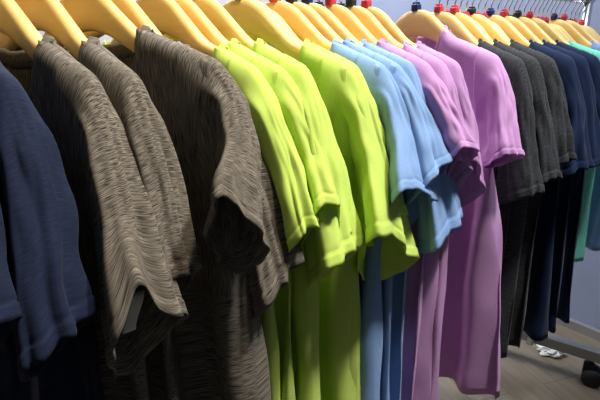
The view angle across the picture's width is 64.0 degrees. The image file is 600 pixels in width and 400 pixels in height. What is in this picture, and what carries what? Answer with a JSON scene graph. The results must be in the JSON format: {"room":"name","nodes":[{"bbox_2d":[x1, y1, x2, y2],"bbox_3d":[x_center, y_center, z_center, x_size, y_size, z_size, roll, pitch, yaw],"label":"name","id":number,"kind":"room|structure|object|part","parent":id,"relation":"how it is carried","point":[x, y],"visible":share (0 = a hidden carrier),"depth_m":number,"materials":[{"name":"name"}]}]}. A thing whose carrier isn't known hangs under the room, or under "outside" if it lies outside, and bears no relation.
{"room":"clothing store","nodes":[
{"label":"clothing store","id":0,"kind":"room"},
{"bbox_2d":[38,0,300,43],"bbox_3d":[-1.611,-0.939,1.881,4.020,2.930,0.100,-14,22,-36],"label":"wall","id":1,"kind":"structure","parent":0,"point":[105,37],"depth_m":2.40,"materials":[{"name":"white paint"}]},
{"bbox_2d":[313,0,599,329],"bbox_3d":[1.459,-0.759,1.326,0.100,2.930,5.200,-14,22,-36],"label":"wall","id":2,"kind":"structure","parent":0,"point":[585,289],"depth_m":1.99,"materials":[{"name":"white paint"}]},
{"bbox_2d":[556,318,599,340],"bbox_3d":[1.504,0.664,1.623,0.020,0.038,4.900,-14,22,-36],"label":"baseboard","id":3,"kind":"structure","parent":2,"relation":"attached to","point":[577,326],"depth_m":2.01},
{"bbox_2d":[438,323,599,399],"bbox_3d":[0.064,0.994,0.747,4.600,0.050,5.200,-14,22,-36],"label":"floor","id":4,"kind":"structure","parent":0,"point":[526,374],"depth_m":1.73,"materials":[{"name":"wood"}]},
{"bbox_2d":[536,344,566,357],"bbox_3d":[0.982,0.584,1.872,0.110,0.038,0.066,8,19,22],"label":"crumpled paper","id":5,"kind":"object","parent":4,"relation":"on","point":[545,351],"visible":0.58,"depth_m":1.85,"materials":[{"name":"white paper"}]},
{"bbox_2d":[521,0,599,387],"bbox_3d":[-0.155,0.251,0.867,2.795,1.290,0.471,-14,22,-36],"label":"clothes rack","id":6,"kind":"object","parent":4,"relation":"on","point":[590,374],"visible":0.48,"depth_m":1.69,"materials":[{"name":"silver metal"}]},
{"bbox_2d":[0,0,42,59],"bbox_3d":[-0.360,-0.226,0.535,0.384,0.187,0.034,11,21,31],"label":"clothes hanger","id":7,"kind":"object","parent":6,"relation":"hanging from","point":[14,23],"visible":0.63,"depth_m":0.51,"materials":[{"name":"yellow paint"}]},
{"bbox_2d":[0,35,188,399],"bbox_3d":[-0.350,0.150,0.657,0.567,0.715,0.107,14,22,36],"label":"t-shirt","id":8,"kind":"object","parent":7,"relation":"hanging from","point":[125,265],"visible":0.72,"depth_m":0.46,"materials":[{"name":"grey fabric"}]},
{"bbox_2d":[0,0,86,59],"bbox_3d":[-0.322,-0.235,0.564,0.384,0.187,0.034,13,22,34],"label":"clothes hanger","id":9,"kind":"object","parent":6,"relation":"hanging from","point":[50,17],"visible":0.56,"depth_m":0.54,"materials":[{"name":"yellow paint"}]},
{"bbox_2d":[15,36,202,399],"bbox_3d":[-0.323,0.139,0.695,0.540,0.717,0.098,13,22,34],"label":"t-shirt","id":10,"kind":"object","parent":9,"relation":"hanging from","point":[150,142],"visible":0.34,"depth_m":0.49,"materials":[{"name":"grey fabric"}]},
{"bbox_2d":[43,0,136,51],"bbox_3d":[-0.271,-0.238,0.591,0.384,0.198,0.034,11,21,30],"label":"clothes hanger","id":11,"kind":"object","parent":6,"relation":"hanging from","point":[102,16],"visible":0.45,"depth_m":0.57,"materials":[{"name":"yellow paint"}]},
{"bbox_2d":[83,0,162,38],"bbox_3d":[-0.249,-0.253,0.618,0.384,0.187,0.034,13,22,34],"label":"clothes hanger","id":12,"kind":"object","parent":6,"relation":"hanging from","point":[130,9],"visible":0.12,"depth_m":0.59,"materials":[{"name":"yellow paint"}]},
{"bbox_2d":[64,44,304,380],"bbox_3d":[-0.244,0.122,0.749,0.548,0.717,0.096,13,22,34],"label":"t-shirt","id":13,"kind":"object","parent":12,"relation":"hanging from","point":[265,279],"visible":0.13,"depth_m":0.57,"materials":[{"name":"grey fabric"}]},
{"bbox_2d":[108,0,215,56],"bbox_3d":[-0.204,-0.264,0.651,0.384,0.187,0.034,13,22,35],"label":"clothes hanger","id":14,"kind":"object","parent":6,"relation":"hanging from","point":[168,17],"visible":0.39,"depth_m":0.63,"materials":[{"name":"yellow paint"}]},
{"bbox_2d":[101,40,319,399],"bbox_3d":[-0.197,0.112,0.778,0.559,0.717,0.093,13,22,35],"label":"t-shirt","id":15,"kind":"object","parent":14,"relation":"hanging from","point":[281,157],"visible":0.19,"depth_m":0.56,"materials":[{"name":"green fabric"}]},
{"bbox_2d":[63,24,270,399],"bbox_3d":[-0.268,0.131,0.718,0.566,0.736,0.110,13,22,34],"label":"t-shirt","id":16,"kind":"object","parent":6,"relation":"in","point":[206,115],"visible":0.45,"depth_m":0.54,"materials":[{"name":"grey fabric"}]},
{"bbox_2d":[161,0,227,46],"bbox_3d":[-0.184,-0.268,0.666,0.384,0.187,0.034,12,21,33],"label":"clothes hanger","id":17,"kind":"object","parent":6,"relation":"hanging from","point":[209,31],"visible":0.2,"depth_m":0.64,"materials":[{"name":"yellow paint"}]},
{"bbox_2d":[163,0,253,49],"bbox_3d":[-0.152,-0.276,0.690,0.384,0.187,0.034,12,21,33],"label":"clothes hanger","id":18,"kind":"object","parent":6,"relation":"hanging from","point":[215,12],"visible":0.27,"depth_m":0.67,"materials":[{"name":"yellow paint"}]},
{"bbox_2d":[252,38,364,399],"bbox_3d":[-0.152,0.102,0.810,0.550,0.717,0.110,12,21,33],"label":"t-shirt","id":19,"kind":"object","parent":18,"relation":"hanging from","point":[327,247],"visible":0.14,"depth_m":0.63,"materials":[{"name":"green fabric"}]},
{"bbox_2d":[222,0,300,60],"bbox_3d":[-0.096,-0.290,0.732,0.384,0.187,0.034,12,21,33],"label":"clothes hanger","id":20,"kind":"object","parent":6,"relation":"hanging from","point":[252,17],"visible":0.43,"depth_m":0.71,"materials":[{"name":"yellow paint"}]},
{"bbox_2d":[247,0,298,41],"bbox_3d":[-0.067,-0.291,0.755,0.338,0.199,0.034,11,21,32],"label":"clothes hanger","id":21,"kind":"object","parent":6,"relation":"hanging from","point":[254,38],"visible":0.02,"depth_m":0.74,"materials":[{"name":"yellow paint"}]},
{"bbox_2d":[254,0,303,43],"bbox_3d":[-0.089,-0.291,0.736,0.384,0.187,0.034,11,21,30],"label":"clothes hanger","id":22,"kind":"object","parent":6,"relation":"hanging from","point":[267,8],"visible":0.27,"depth_m":0.71,"materials":[{"name":"yellow paint"}]},
{"bbox_2d":[276,38,408,399],"bbox_3d":[-0.084,0.082,0.872,0.546,0.717,0.105,11,21,30],"label":"t-shirt","id":23,"kind":"object","parent":22,"relation":"hanging from","point":[365,100],"visible":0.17,"depth_m":0.70,"materials":[{"name":"green fabric"}]},
{"bbox_2d":[227,38,351,399],"bbox_3d":[-0.174,0.103,0.800,0.554,0.713,0.114,12,21,33],"label":"t-shirt","id":24,"kind":"object","parent":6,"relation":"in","point":[321,189],"visible":0.17,"depth_m":0.59,"materials":[{"name":"green fabric"}]},
{"bbox_2d":[264,0,330,50],"bbox_3d":[-0.044,-0.302,0.770,0.384,0.187,0.034,12,21,33],"label":"clothes hanger","id":25,"kind":"object","parent":6,"relation":"hanging from","point":[300,25],"visible":0.3,"depth_m":0.75,"materials":[{"name":"yellow paint"}]},
{"bbox_2d":[273,39,437,399],"bbox_3d":[-0.048,0.078,0.881,0.555,0.716,0.163,10,20,28],"label":"t-shirt","id":26,"kind":"object","parent":25,"relation":"hanging from","point":[404,173],"visible":0.21,"depth_m":0.70,"materials":[{"name":"blue fabric"}]},
{"bbox_2d":[266,0,342,42],"bbox_3d":[-0.018,-0.308,0.789,0.384,0.187,0.034,12,21,33],"label":"clothes hanger","id":27,"kind":"object","parent":6,"relation":"hanging from","point":[317,21],"visible":0.2,"depth_m":0.77,"materials":[{"name":"yellow paint"}]},
{"bbox_2d":[269,38,452,399],"bbox_3d":[-0.012,0.066,0.918,0.558,0.715,0.102,11,21,30],"label":"t-shirt","id":28,"kind":"object","parent":27,"relation":"hanging from","point":[433,154],"visible":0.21,"depth_m":0.72,"materials":[{"name":"blue fabric"}]},
{"bbox_2d":[267,0,362,45],"bbox_3d":[0.007,-0.314,0.808,0.384,0.187,0.034,12,21,33],"label":"clothes hanger","id":29,"kind":"object","parent":6,"relation":"hanging from","point":[328,17],"visible":0.27,"depth_m":0.78,"materials":[{"name":"yellow paint"}]},
{"bbox_2d":[360,39,462,399],"bbox_3d":[0.017,0.059,0.939,0.563,0.715,0.128,9,20,27],"label":"t-shirt","id":30,"kind":"object","parent":29,"relation":"hanging from","point":[436,220],"visible":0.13,"depth_m":0.79,"materials":[{"name":"blue fabric"}]},
{"bbox_2d":[325,0,376,44],"bbox_3d":[0.048,-0.324,0.840,0.384,0.187,0.034,15,23,38],"label":"clothes hanger","id":31,"kind":"object","parent":6,"relation":"hanging from","point":[344,15],"visible":0.31,"depth_m":0.81,"materials":[{"name":"yellow paint"}]},
{"bbox_2d":[376,38,479,399],"bbox_3d":[0.056,0.051,0.967,0.559,0.717,0.094,15,23,38],"label":"t-shirt","id":32,"kind":"object","parent":31,"relation":"hanging from","point":[455,135],"visible":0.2,"depth_m":0.78,"materials":[{"name":"purple fabric"}]},
{"bbox_2d":[345,0,403,48],"bbox_3d":[0.087,-0.334,0.869,0.384,0.187,0.034,16,24,41],"label":"clothes hanger","id":33,"kind":"object","parent":6,"relation":"hanging from","point":[365,17],"visible":0.24,"depth_m":0.84,"materials":[{"name":"yellow paint"}]},
{"bbox_2d":[402,41,472,399],"bbox_3d":[0.081,0.039,1.005,0.538,0.718,0.092,16,24,41],"label":"t-shirt","id":34,"kind":"object","parent":33,"relation":"hanging from","point":[422,385],"visible":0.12,"depth_m":0.87,"materials":[{"name":"purple fabric"}]},
{"bbox_2d":[361,0,416,47],"bbox_3d":[0.117,-0.341,0.892,0.034,0.187,0.384,-17,24,-42],"label":"clothes hanger","id":35,"kind":"object","parent":6,"relation":"hanging from","point":[386,22],"visible":0.27,"depth_m":0.86,"materials":[{"name":"yellow paint"}]},
{"bbox_2d":[416,41,485,399],"bbox_3d":[0.117,0.030,1.030,0.093,0.716,0.529,-17,25,-42],"label":"t-shirt","id":36,"kind":"object","parent":35,"relation":"hanging from","point":[474,186],"visible":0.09,"depth_m":0.86,"materials":[{"name":"purple fabric"}]},
{"bbox_2d":[395,0,448,42],"bbox_3d":[0.232,-0.363,0.971,0.034,0.194,0.384,-14,22,-36],"label":"clothes hanger","id":37,"kind":"object","parent":6,"relation":"hanging from","point":[416,22],"visible":0.52,"depth_m":0.96,"materials":[{"name":"yellow paint"}]},
{"bbox_2d":[415,25,524,398],"bbox_3d":[0.237,0.005,1.095,0.102,0.757,0.552,-12,21,-33],"label":"t-shirt","id":38,"kind":"object","parent":37,"relation":"hanging from","point":[470,350],"visible":0.41,"depth_m":0.94,"materials":[{"name":"purple fabric"}]},
{"bbox_2d":[408,0,478,45],"bbox_3d":[0.288,-0.383,1.020,0.034,0.187,0.384,-15,23,-39],"label":"clothes hanger","id":39,"kind":"object","parent":6,"relation":"hanging from","point":[458,29],"visible":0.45,"depth_m":0.99,"materials":[{"name":"yellow paint"}]},
{"bbox_2d":[478,38,544,269],"bbox_3d":[0.290,-0.008,1.146,0.100,0.714,0.550,-15,23,-38],"label":"t-shirt","id":40,"kind":"object","parent":39,"relation":"hanging from","point":[518,179],"visible":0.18,"depth_m":0.91,"materials":[{"name":"black fabric"}]},
{"bbox_2d":[450,0,493,44],"bbox_3d":[0.332,-0.393,1.052,0.034,0.187,0.384,-15,23,-39],"label":"clothes hanger","id":41,"kind":"object","parent":6,"relation":"hanging from","point":[468,22],"visible":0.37,"depth_m":1.02,"materials":[{"name":"yellow paint"}]},
{"bbox_2d":[493,39,562,357],"bbox_3d":[0.337,-0.018,1.180,0.093,0.716,0.560,-15,23,-38],"label":"t-shirt","id":42,"kind":"object","parent":41,"relation":"hanging from","point":[549,165],"visible":0.21,"depth_m":0.97,"materials":[{"name":"black fabric"}]},
{"bbox_2d":[462,0,490,37],"bbox_3d":[0.366,-0.395,1.079,0.034,0.199,0.338,-15,23,-39],"label":"clothes hanger","id":43,"kind":"object","parent":6,"relation":"hanging from","point":[465,12],"visible":0.06,"depth_m":1.07,"materials":[{"name":"yellow paint"}]},
{"bbox_2d":[467,0,509,45],"bbox_3d":[0.383,-0.405,1.090,0.034,0.187,0.384,-15,23,-39],"label":"clothes hanger","id":44,"kind":"object","parent":6,"relation":"hanging from","point":[489,27],"visible":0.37,"depth_m":1.06,"materials":[{"name":"yellow paint"}]},
{"bbox_2d":[508,39,577,348],"bbox_3d":[0.389,-0.030,1.215,0.095,0.714,0.550,-15,23,-39],"label":"t-shirt","id":45,"kind":"object","parent":44,"relation":"hanging from","point":[563,131],"visible":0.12,"depth_m":1.00,"materials":[{"name":"black fabric"}]},
{"bbox_2d":[481,0,509,40],"bbox_3d":[0.423,-0.409,1.121,0.034,0.199,0.338,-16,24,-40],"label":"clothes hanger","id":46,"kind":"object","parent":6,"relation":"hanging from","point":[484,13],"visible":0.15,"depth_m":1.10,"materials":[{"name":"yellow paint"}]},
{"bbox_2d":[486,0,529,46],"bbox_3d":[0.444,-0.420,1.135,0.034,0.187,0.384,-16,24,-41],"label":"clothes hanger","id":47,"kind":"object","parent":6,"relation":"hanging from","point":[505,25],"visible":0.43,"depth_m":1.11,"materials":[{"name":"yellow paint"}]},
{"bbox_2d":[523,39,594,340],"bbox_3d":[0.441,-0.042,1.253,0.118,0.716,0.549,-16,24,-41],"label":"t-shirt","id":48,"kind":"object","parent":47,"relation":"hanging from","point":[536,324],"visible":0.22,"depth_m":1.12,"materials":[{"name":"fabric"}]},
{"bbox_2d":[512,0,517,17],"bbox_3d":[0.525,-0.433,1.196,0.034,0.199,0.338,-16,24,-41],"label":"clothes hanger","id":49,"kind":"object","parent":6,"relation":"hanging from","point":[513,15],"visible":0.05,"depth_m":1.19,"materials":[{"name":"yellow paint"}]},
{"bbox_2d":[500,0,542,44],"bbox_3d":[0.491,-0.431,1.170,0.034,0.187,0.384,-16,24,-41],"label":"clothes hanger","id":50,"kind":"object","parent":6,"relation":"hanging from","point":[519,25],"visible":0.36,"depth_m":1.14,"materials":[{"name":"yellow paint"}]},
{"bbox_2d":[542,39,599,332],"bbox_3d":[0.490,-0.054,1.290,0.107,0.714,0.552,-16,24,-41],"label":"t-shirt","id":51,"kind":"object","parent":50,"relation":"hanging from","point":[587,85],"visible":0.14,"depth_m":1.15,"materials":[{"name":"blue fabric"}]},
{"bbox_2d":[514,0,555,44],"bbox_3d":[0.541,-0.443,1.207,0.034,0.187,0.384,-16,24,-41],"label":"clothes hanger","id":52,"kind":"object","parent":6,"relation":"hanging from","point":[537,31],"visible":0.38,"depth_m":1.18,"materials":[{"name":"yellow paint"}]},
{"bbox_2d":[555,39,599,322],"bbox_3d":[0.542,-0.067,1.328,0.112,0.714,0.556,-16,24,-41],"label":"t-shirt","id":53,"kind":"object","parent":52,"relation":"hanging from","point":[578,179],"visible":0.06,"depth_m":1.21,"materials":[{"name":"blue fabric"}]},
{"bbox_2d":[535,0,544,18],"bbox_3d":[0.623,-0.457,1.269,0.338,0.199,0.034,15,23,40],"label":"clothes hanger","id":54,"kind":"object","parent":6,"relation":"hanging from","point":[543,0],"visible":0.12,"depth_m":1.26,"materials":[{"name":"yellow paint"}]},
{"bbox_2d":[526,0,569,44],"bbox_3d":[0.588,-0.454,1.241,0.384,0.187,0.034,15,23,38],"label":"clothes hanger","id":55,"kind":"object","parent":6,"relation":"hanging from","point":[543,25],"visible":0.28,"depth_m":1.22,"materials":[{"name":"yellow paint"}]},
{"bbox_2d":[567,40,599,261],"bbox_3d":[0.592,-0.145,1.348,0.556,0.578,0.106,17,24,41],"label":"t-shirt","id":56,"kind":"object","parent":55,"relation":"hanging from","point":[590,173],"visible":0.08,"depth_m":1.25,"materials":[{"name":"teal fabric"}]},
{"bbox_2d":[541,0,566,40],"bbox_3d":[0.640,-0.461,1.282,0.338,0.199,0.034,15,23,40],"label":"clothes hanger","id":57,"kind":"object","parent":6,"relation":"hanging from","point":[542,17],"visible":0.09,"depth_m":1.26,"materials":[{"name":"yellow paint"}]},
{"bbox_2d":[544,0,571,41],"bbox_3d":[0.657,-0.465,1.295,0.338,0.199,0.034,15,23,40],"label":"clothes hanger","id":58,"kind":"object","parent":6,"relation":"hanging from","point":[546,17],"visible":0.2,"depth_m":1.28,"materials":[{"name":"yellow paint"}]},
{"bbox_2d":[549,0,575,42],"bbox_3d":[0.675,-0.469,1.308,0.338,0.199,0.034,15,23,40],"label":"clothes hanger","id":59,"kind":"object","parent":6,"relation":"hanging from","point":[560,27],"visible":0.1,"depth_m":1.29,"materials":[{"name":"yellow paint"}]},
{"bbox_2d":[549,0,591,47],"bbox_3d":[0.692,-0.479,1.319,0.384,0.187,0.034,16,24,41],"label":"clothes hanger","id":60,"kind":"object","parent":6,"relation":"hanging from","point":[579,38],"visible":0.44,"depth_m":1.29,"materials":[{"name":"yellow paint"}]},
{"bbox_2d":[585,40,599,250],"bbox_3d":[0.694,-0.174,1.417,0.559,0.566,0.101,16,24,41],"label":"t-shirt","id":61,"kind":"object","parent":60,"relation":"hanging from","point":[593,231],"visible":0.02,"depth_m":1.34,"materials":[{"name":"blue fabric"}]},
{"bbox_2d":[568,0,578,20],"bbox_3d":[0.769,-0.492,1.379,0.034,0.199,0.338,-15,23,-39],"label":"clothes hanger","id":62,"kind":"object","parent":6,"relation":"hanging from","point":[578,0],"visible":0.08,"depth_m":1.37,"materials":[{"name":"yellow paint"}]},
{"bbox_3d":[-0.190,-0.341,0.640,2.680,0.025,0.025,-14,22,-36],"label":"rail","id":63,"kind":"part","parent":6,"relation":"part of","materials":[{"name":"silver metal"}]},
{"bbox_2d":[560,0,599,43],"bbox_3d":[0.738,-0.490,1.353,0.034,0.187,0.384,-16,24,-41],"label":"clothes hanger","id":64,"kind":"object","parent":6,"relation":"hanging from","point":[578,27],"visible":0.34,"depth_m":1.32,"materials":[{"name":"yellow paint"}]},
{"bbox_2d":[573,0,593,37],"bbox_3d":[0.789,-0.497,1.394,0.034,0.199,0.338,-15,23,-39],"label":"clothes hanger","id":65,"kind":"object","parent":6,"relation":"hanging from","point":[574,19],"visible":0.14,"depth_m":1.38,"materials":[{"name":"yellow paint"}]},
{"bbox_2d":[578,0,599,38],"bbox_3d":[0.827,-0.506,1.422,0.034,0.199,0.338,-15,23,-39],"label":"clothes hanger","id":66,"kind":"object","parent":6,"relation":"hanging from","point":[581,22],"visible":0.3,"depth_m":1.41,"materials":[{"name":"yellow paint"}]},
{"bbox_2d":[578,0,599,40],"bbox_3d":[0.809,-0.502,1.408,0.034,0.199,0.338,-15,23,-39],"label":"clothes hanger","id":67,"kind":"object","parent":6,"relation":"hanging from","point":[587,28],"visible":0.13,"depth_m":1.38,"materials":[{"name":"yellow paint"}]},
{"bbox_3d":[-0.444,-0.206,0.473,0.384,0.187,0.034,13,22,36],"label":"clothes hanger","id":68,"kind":"object","parent":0,"visible":0},
{"bbox_2d":[0,205,39,399],"bbox_3d":[-0.439,0.170,0.595,0.557,0.714,0.120,16,24,41],"label":"t-shirt","id":69,"kind":"object","parent":68,"relation":"hanging from","point":[11,387],"visible":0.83,"depth_m":0.45,"materials":[{"name":"blue fabric"}]},
{"bbox_3d":[-0.409,-0.214,0.499,0.384,0.187,0.034,12,21,33],"label":"clothes hanger","id":70,"kind":"object","parent":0,"visible":0},
{"bbox_2d":[0,61,104,399],"bbox_3d":[-0.403,0.160,0.626,0.563,0.715,0.106,14,23,37],"label":"t-shirt","id":71,"kind":"object","parent":70,"relation":"hanging from","point":[55,339],"visible":0.92,"depth_m":0.41,"materials":[{"name":"blue fabric"}]}
]}

